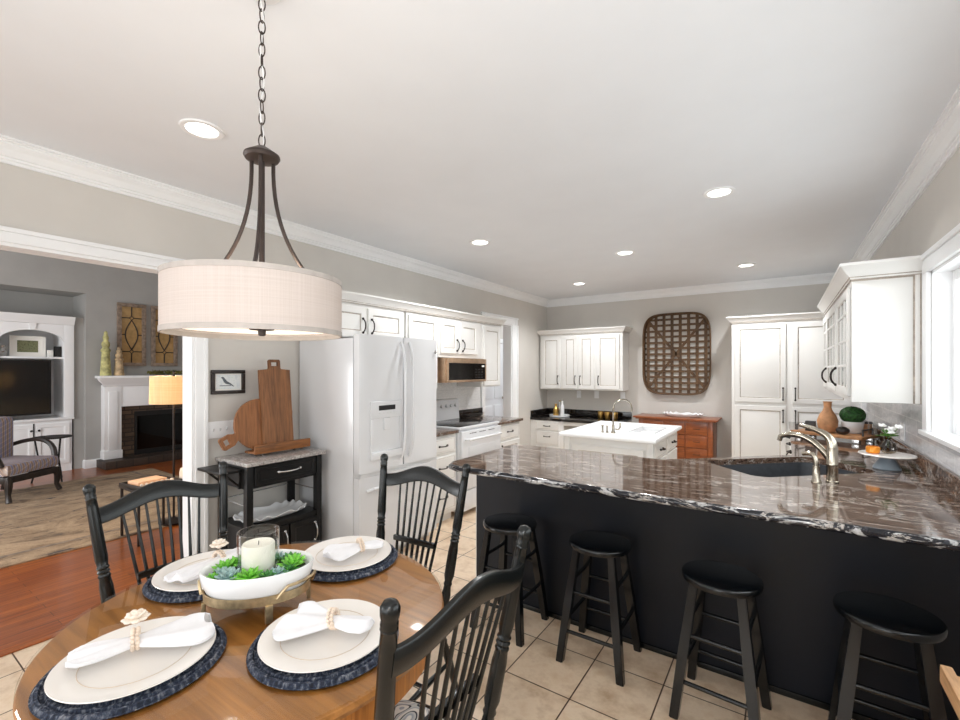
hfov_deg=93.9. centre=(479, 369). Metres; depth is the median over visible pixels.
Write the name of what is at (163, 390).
floor lamp
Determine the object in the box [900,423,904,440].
outlet plate
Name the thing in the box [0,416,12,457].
cushion
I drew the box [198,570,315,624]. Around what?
stand
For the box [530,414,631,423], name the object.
countertop
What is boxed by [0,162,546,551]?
wall
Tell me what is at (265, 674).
placemat
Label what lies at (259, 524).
glass
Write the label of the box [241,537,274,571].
candle
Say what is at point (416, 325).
upper cabinet
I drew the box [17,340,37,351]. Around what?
print
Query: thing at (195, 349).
trim
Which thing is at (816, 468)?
soap dispenser
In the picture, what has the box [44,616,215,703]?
plate
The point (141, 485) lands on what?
bead strand
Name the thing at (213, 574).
succulent
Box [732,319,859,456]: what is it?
pantry cabinet
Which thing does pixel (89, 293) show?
wall
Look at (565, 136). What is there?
ceiling
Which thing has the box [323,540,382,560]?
napkin
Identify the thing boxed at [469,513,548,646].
bar stool
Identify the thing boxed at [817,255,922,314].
trim
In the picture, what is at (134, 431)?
fireplace
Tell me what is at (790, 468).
sink
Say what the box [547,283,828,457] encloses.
wall
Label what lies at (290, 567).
succulent
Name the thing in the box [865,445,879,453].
votive holder
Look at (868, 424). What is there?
canister
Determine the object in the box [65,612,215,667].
napkin
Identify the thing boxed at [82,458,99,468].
baseboard
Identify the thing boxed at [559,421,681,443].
island countertop
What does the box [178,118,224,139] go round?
recessed light
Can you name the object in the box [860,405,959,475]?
backsplash
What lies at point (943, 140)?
trim
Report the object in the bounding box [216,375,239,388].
print
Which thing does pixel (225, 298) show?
pendant light
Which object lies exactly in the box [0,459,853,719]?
floor
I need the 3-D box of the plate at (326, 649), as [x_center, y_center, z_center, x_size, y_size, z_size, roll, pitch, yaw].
[-0.435,0.745,1.270,0.352,0.014,0.352,0,0,34]
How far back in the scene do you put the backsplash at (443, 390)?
5.66 m
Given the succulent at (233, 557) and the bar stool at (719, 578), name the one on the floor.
the bar stool at (719, 578)
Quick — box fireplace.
[95,375,182,469]
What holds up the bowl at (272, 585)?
on the stand at (268, 601)
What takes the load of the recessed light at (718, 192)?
in the ceiling
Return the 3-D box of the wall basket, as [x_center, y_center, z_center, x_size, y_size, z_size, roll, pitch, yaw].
[2.859,-0.235,6.542,0.933,1.199,0.075,0,0,34]
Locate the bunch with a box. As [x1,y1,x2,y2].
[876,423,903,447]
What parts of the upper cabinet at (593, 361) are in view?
door, door, door, door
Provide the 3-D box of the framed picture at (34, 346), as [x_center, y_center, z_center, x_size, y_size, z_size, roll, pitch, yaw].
[-6.607,-0.345,6.545,0.020,0.300,0.380,0,0,34]
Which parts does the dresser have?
drawer, drawer, drawer, drawer, drawer, drawer, drawer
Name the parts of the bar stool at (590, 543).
leg, leg, seat, leg, leg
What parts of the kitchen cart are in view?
leg, shelf rail, door, drawer, handle, leg, door, leg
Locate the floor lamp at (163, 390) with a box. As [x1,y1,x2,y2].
[149,371,182,525]
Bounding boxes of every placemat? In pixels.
[28,623,226,719]
[142,574,202,602]
[246,628,398,690]
[310,543,397,581]
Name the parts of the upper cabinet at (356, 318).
door, door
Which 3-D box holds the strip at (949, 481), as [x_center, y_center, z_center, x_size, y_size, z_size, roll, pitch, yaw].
[3.018,0.559,3.229,0.022,0.100,4.110,0,0,34]
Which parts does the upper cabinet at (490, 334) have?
door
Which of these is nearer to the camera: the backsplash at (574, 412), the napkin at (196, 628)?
the napkin at (196, 628)
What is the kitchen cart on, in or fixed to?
on the floor
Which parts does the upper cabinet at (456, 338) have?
door, door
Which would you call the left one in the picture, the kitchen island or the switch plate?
the switch plate
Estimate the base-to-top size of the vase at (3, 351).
0.150 m
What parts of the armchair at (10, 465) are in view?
leg, seat rail, arm, leg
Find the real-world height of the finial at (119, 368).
0.460 m
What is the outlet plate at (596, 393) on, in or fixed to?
attached to the wall at (716, 401)
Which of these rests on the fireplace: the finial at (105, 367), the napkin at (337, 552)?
the finial at (105, 367)
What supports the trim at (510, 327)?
attached to the wall at (30, 200)
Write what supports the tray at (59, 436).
on the accent table at (59, 436)
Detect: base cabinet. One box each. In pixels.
[436,433,455,523]
[476,475,959,719]
[500,421,519,447]
[531,420,588,448]
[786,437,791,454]
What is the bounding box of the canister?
[863,421,872,433]
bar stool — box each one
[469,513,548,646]
[556,530,641,686]
[669,560,771,719]
[827,591,948,719]
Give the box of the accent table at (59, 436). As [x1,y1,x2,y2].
[31,424,72,483]
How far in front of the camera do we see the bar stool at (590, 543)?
2.34 m
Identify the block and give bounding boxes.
[47,350,52,356]
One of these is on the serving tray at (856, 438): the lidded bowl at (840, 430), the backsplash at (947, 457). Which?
the lidded bowl at (840, 430)
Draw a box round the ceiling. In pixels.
[0,0,959,299]
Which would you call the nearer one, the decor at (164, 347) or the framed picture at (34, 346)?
the framed picture at (34, 346)
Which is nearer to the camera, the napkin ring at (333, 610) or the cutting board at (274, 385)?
the napkin ring at (333, 610)
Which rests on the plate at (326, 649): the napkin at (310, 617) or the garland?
the napkin at (310, 617)
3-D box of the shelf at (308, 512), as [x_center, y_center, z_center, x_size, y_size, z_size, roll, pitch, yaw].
[-1.549,1.084,3.332,0.380,0.022,0.565,0,0,34]
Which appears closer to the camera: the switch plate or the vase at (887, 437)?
the vase at (887, 437)
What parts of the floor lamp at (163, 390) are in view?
lamp shade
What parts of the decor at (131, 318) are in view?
amber pane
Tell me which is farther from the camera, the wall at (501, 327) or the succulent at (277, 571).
the wall at (501, 327)
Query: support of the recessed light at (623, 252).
in the ceiling
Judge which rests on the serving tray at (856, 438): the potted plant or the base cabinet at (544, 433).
the potted plant
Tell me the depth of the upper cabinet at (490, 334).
5.53 m
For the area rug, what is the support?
on the floor
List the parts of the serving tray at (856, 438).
handle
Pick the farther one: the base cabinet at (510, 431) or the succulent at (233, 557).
the base cabinet at (510, 431)
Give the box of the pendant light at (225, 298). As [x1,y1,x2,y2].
[157,0,341,340]
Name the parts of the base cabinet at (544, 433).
drawer, drawer, leg panel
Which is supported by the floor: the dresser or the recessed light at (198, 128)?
the dresser
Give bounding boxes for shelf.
[0,356,62,358]
[228,506,315,531]
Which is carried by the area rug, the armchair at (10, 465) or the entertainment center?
the armchair at (10, 465)
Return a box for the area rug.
[0,468,178,568]
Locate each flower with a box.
[121,608,150,624]
[209,538,228,548]
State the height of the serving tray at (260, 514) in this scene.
0.044 m
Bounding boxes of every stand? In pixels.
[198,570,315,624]
[245,438,309,455]
[858,450,917,470]
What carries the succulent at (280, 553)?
in the bowl at (272, 585)
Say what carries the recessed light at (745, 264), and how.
in the ceiling
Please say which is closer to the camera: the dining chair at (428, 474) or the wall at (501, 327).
the dining chair at (428, 474)
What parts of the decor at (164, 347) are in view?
amber pane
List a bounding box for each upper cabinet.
[342,301,403,337]
[404,311,436,387]
[437,316,480,358]
[457,323,499,386]
[540,332,628,390]
[821,274,922,403]
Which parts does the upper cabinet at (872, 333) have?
handle, door, glass pane, door, handle, glass pane, door, panel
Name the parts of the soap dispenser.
spout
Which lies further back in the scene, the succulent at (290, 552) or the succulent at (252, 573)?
the succulent at (290, 552)
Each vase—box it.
[0,345,7,355]
[880,437,895,453]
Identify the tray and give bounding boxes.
[32,434,72,439]
[119,475,182,489]
[233,499,306,522]
[549,414,569,416]
[663,411,702,417]
[791,423,878,444]
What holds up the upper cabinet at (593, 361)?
attached to the wall at (716, 401)
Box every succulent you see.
[206,572,217,578]
[211,566,231,575]
[212,558,236,570]
[214,567,240,579]
[230,554,240,565]
[234,566,263,581]
[258,569,275,577]
[269,565,285,575]
[275,551,284,558]
[277,556,304,569]
[280,551,298,562]
[280,563,299,572]
[281,552,306,562]
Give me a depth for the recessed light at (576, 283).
6.17 m
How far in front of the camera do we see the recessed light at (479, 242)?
4.19 m
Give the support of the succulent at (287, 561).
in the bowl at (272, 585)
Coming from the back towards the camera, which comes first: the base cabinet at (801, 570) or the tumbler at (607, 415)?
the tumbler at (607, 415)
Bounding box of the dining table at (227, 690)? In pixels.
[13,542,443,719]
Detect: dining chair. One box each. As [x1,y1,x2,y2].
[82,461,228,603]
[374,525,531,719]
[376,453,470,700]
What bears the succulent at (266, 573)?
in the bowl at (272, 585)
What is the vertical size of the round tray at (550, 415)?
0.030 m
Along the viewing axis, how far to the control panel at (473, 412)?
5.80 m
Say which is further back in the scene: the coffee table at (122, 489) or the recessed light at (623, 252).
the recessed light at (623, 252)
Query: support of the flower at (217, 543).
on the napkin ring at (218, 544)
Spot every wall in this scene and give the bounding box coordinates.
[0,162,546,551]
[0,250,182,468]
[500,326,502,343]
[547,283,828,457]
[865,147,959,475]
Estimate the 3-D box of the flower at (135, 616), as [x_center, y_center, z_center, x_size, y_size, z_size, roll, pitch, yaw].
[-0.919,0.661,1.197,0.061,0.033,0.061,0,0,33]
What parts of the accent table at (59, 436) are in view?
leg, leg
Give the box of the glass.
[237,524,278,568]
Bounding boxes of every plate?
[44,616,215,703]
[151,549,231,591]
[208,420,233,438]
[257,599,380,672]
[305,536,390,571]
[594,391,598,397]
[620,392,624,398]
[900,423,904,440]
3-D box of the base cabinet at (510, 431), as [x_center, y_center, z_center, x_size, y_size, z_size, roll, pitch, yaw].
[0.127,1.083,5.621,0.662,0.875,0.545,0,0,34]
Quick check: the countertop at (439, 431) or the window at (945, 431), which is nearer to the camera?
the window at (945, 431)
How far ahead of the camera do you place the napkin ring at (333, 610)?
1.26 m
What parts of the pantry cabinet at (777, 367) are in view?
door, door, door, door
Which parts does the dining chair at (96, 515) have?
post, crest rail, rail, post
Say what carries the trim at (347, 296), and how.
attached to the upper cabinet at (356, 318)
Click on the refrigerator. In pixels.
(364, 397)
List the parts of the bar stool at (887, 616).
leg, leg, seat, leg, leg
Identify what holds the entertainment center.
on the floor
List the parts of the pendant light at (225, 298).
arm, shade trim, shade trim, lamp shade, arm, stem, cord, arm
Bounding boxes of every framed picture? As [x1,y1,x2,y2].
[9,335,45,356]
[210,370,244,394]
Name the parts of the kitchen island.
corner post, panel, corner post, drawer, drawer, drawer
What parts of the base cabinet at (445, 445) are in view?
drawer, drawer, drawer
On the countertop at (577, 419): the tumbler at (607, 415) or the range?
the tumbler at (607, 415)
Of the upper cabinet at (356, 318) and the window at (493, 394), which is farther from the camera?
the window at (493, 394)
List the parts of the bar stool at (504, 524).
leg, leg, seat, leg, leg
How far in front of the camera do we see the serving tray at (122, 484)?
4.00 m
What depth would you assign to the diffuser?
1.47 m
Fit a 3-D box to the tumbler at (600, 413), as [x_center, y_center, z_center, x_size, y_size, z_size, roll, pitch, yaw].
[1.888,0.704,7.005,0.092,0.112,0.091,0,0,34]
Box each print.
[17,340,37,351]
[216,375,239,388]
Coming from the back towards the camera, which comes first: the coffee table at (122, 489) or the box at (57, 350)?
the box at (57, 350)
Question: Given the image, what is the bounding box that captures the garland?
[147,369,182,374]
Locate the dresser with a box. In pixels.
[633,413,721,458]
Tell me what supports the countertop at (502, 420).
on the base cabinet at (510, 431)
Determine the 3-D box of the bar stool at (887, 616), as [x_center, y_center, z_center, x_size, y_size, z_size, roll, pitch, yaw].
[1.536,1.215,1.692,0.353,0.610,0.353,0,0,37]
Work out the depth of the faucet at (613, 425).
4.33 m
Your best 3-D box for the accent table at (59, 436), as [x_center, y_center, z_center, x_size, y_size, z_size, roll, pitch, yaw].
[-5.867,1.121,6.141,0.420,0.802,0.420,0,0,34]
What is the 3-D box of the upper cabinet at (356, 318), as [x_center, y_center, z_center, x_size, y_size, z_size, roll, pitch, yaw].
[-1.116,-0.420,3.984,0.436,0.290,0.930,0,0,34]
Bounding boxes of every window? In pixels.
[485,339,502,416]
[918,223,959,452]
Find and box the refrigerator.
[300,334,436,548]
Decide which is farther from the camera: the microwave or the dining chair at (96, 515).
the microwave
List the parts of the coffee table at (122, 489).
leg, leg, leg, leg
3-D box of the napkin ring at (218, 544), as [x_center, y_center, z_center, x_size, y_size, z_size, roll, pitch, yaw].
[-0.986,0.690,1.693,0.061,0.096,0.061,0,0,43]
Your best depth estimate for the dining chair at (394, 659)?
1.04 m
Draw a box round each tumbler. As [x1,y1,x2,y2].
[598,411,603,418]
[604,412,610,418]
[614,412,617,419]
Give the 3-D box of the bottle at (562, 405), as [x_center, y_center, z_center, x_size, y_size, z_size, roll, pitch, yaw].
[1.338,0.618,7.280,0.064,0.270,0.063,0,0,34]
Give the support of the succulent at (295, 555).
in the bowl at (272, 585)
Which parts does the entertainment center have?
door, cornice, door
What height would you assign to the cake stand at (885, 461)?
0.094 m
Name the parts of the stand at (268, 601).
handle, leg, leg, handle, leg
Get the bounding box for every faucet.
[611,399,632,432]
[777,423,838,482]
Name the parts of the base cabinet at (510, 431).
drawer, door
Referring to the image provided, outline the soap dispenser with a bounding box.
[801,451,821,482]
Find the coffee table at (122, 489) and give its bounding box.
[119,486,182,546]
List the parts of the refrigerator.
handle, door, dispenser panel, dispenser spout, freezer drawer, handle, handle, kick plate, door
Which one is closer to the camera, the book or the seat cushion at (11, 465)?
the book
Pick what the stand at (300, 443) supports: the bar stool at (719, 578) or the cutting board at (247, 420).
the cutting board at (247, 420)
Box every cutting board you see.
[218,399,261,450]
[258,359,293,444]
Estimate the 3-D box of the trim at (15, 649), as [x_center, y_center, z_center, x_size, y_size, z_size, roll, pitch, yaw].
[-2.824,1.516,1.978,0.045,0.009,2.773,0,0,34]
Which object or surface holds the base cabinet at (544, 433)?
on the floor
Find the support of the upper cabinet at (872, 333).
attached to the wall at (936, 212)
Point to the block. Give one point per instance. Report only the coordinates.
(49, 352)
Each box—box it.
[53,346,61,356]
[805,420,815,430]
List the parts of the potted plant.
pot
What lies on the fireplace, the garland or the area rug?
the garland
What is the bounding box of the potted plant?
[839,406,865,433]
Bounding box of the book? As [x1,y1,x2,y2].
[128,475,166,485]
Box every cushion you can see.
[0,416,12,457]
[0,455,57,476]
[394,700,443,719]
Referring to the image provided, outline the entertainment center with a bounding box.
[0,312,75,475]
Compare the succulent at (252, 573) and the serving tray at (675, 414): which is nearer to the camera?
the succulent at (252, 573)
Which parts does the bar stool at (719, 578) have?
leg, leg, seat, leg, leg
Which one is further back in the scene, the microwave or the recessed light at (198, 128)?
the microwave
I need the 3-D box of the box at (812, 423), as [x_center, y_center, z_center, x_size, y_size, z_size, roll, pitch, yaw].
[2.971,0.501,4.027,0.075,0.088,0.055,0,0,44]
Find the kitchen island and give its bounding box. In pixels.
[559,421,681,458]
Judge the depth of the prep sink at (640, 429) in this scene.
4.71 m
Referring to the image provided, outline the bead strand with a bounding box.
[140,478,173,486]
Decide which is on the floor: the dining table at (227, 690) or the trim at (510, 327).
the dining table at (227, 690)
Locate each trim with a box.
[0,85,959,306]
[0,225,207,556]
[0,630,61,656]
[342,290,506,325]
[480,312,518,417]
[537,326,632,335]
[726,312,824,324]
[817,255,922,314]
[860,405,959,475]
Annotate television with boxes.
[0,359,50,420]
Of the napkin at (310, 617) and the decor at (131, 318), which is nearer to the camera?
the napkin at (310, 617)
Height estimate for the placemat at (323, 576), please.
0.015 m
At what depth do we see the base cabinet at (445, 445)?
4.43 m
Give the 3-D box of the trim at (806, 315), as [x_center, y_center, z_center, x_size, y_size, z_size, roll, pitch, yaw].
[3.817,-0.623,5.542,1.297,0.084,0.674,0,0,34]
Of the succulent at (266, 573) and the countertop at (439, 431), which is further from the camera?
the countertop at (439, 431)
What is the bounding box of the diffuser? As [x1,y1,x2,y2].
[182,328,323,333]
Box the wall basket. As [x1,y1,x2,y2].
[642,312,710,394]
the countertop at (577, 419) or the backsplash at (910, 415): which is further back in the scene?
the countertop at (577, 419)
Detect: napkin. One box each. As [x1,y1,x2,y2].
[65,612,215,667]
[164,547,240,582]
[272,601,374,640]
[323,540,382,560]
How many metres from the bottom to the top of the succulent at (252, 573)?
0.032 m
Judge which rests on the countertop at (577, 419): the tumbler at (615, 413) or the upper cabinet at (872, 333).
the tumbler at (615, 413)
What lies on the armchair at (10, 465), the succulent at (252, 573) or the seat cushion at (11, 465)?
the seat cushion at (11, 465)
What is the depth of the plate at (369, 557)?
1.79 m
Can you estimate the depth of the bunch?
2.76 m
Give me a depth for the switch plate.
3.23 m
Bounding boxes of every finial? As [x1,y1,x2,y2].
[100,331,111,375]
[114,347,123,375]
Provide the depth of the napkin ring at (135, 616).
1.18 m
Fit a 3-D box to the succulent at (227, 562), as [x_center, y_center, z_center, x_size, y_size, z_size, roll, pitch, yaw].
[-0.816,0.627,1.441,0.080,0.030,0.081,0,0,10]
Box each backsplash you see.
[436,382,479,409]
[860,402,921,429]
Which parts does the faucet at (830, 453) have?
spout, lever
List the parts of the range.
control panel, cooktop glass, storage drawer, oven door, handle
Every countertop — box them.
[436,428,458,436]
[448,422,959,551]
[465,415,522,424]
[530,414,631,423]
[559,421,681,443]
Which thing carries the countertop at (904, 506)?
on the base cabinet at (801, 570)
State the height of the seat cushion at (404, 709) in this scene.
0.033 m
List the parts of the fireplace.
firebox frame, glass door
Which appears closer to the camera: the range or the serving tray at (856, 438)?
the serving tray at (856, 438)
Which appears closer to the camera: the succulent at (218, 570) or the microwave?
the succulent at (218, 570)
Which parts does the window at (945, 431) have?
sash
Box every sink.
[629,426,666,433]
[719,462,856,476]
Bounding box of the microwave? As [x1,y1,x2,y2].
[437,358,485,382]
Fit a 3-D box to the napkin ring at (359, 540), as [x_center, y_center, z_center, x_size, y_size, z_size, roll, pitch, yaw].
[-0.484,0.709,1.819,0.030,0.058,0.059,0,0,-32]
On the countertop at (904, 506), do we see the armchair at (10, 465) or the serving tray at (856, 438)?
the serving tray at (856, 438)
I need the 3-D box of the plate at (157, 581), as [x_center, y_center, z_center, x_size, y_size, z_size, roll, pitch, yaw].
[-1.008,0.745,1.672,0.352,0.014,0.352,0,0,34]
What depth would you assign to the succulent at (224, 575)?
1.36 m
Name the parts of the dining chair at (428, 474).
post, rail, crest rail, leg, post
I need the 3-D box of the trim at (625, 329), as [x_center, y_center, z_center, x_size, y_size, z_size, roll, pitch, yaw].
[1.643,-0.609,7.187,1.472,0.084,0.384,0,0,34]
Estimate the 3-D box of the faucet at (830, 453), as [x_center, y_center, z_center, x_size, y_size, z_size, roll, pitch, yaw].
[1.853,0.456,2.547,0.059,0.305,0.314,0,0,-29]
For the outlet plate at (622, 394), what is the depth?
7.01 m
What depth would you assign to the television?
6.36 m
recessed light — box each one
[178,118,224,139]
[470,239,489,245]
[572,282,585,284]
[615,250,634,255]
[703,186,735,198]
[736,263,755,267]
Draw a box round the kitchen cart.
[197,447,325,548]
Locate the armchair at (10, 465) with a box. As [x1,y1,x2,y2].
[0,416,61,503]
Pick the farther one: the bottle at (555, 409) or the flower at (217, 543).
the bottle at (555, 409)
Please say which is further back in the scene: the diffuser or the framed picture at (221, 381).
the framed picture at (221, 381)
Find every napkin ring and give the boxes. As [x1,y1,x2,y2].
[121,608,150,651]
[209,538,228,557]
[326,607,340,629]
[356,537,364,551]
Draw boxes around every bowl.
[199,549,313,599]
[836,427,849,434]
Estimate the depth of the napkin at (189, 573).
1.57 m
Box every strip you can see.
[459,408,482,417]
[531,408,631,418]
[864,420,959,500]
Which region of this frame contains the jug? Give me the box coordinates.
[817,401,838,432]
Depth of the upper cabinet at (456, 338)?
4.99 m
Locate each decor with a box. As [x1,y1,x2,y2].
[117,302,145,365]
[151,306,177,365]
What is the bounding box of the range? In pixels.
[436,398,501,511]
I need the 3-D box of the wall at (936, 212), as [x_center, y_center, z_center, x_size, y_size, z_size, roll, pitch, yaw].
[1.993,0.163,1.501,0.200,2.715,9.420,0,0,34]
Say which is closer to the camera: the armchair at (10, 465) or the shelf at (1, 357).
the armchair at (10, 465)
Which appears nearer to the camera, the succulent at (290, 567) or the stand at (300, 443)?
the succulent at (290, 567)
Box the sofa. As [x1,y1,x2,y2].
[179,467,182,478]
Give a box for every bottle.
[553,404,558,415]
[560,400,563,415]
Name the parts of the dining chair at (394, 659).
post, seat, rail, crest rail, post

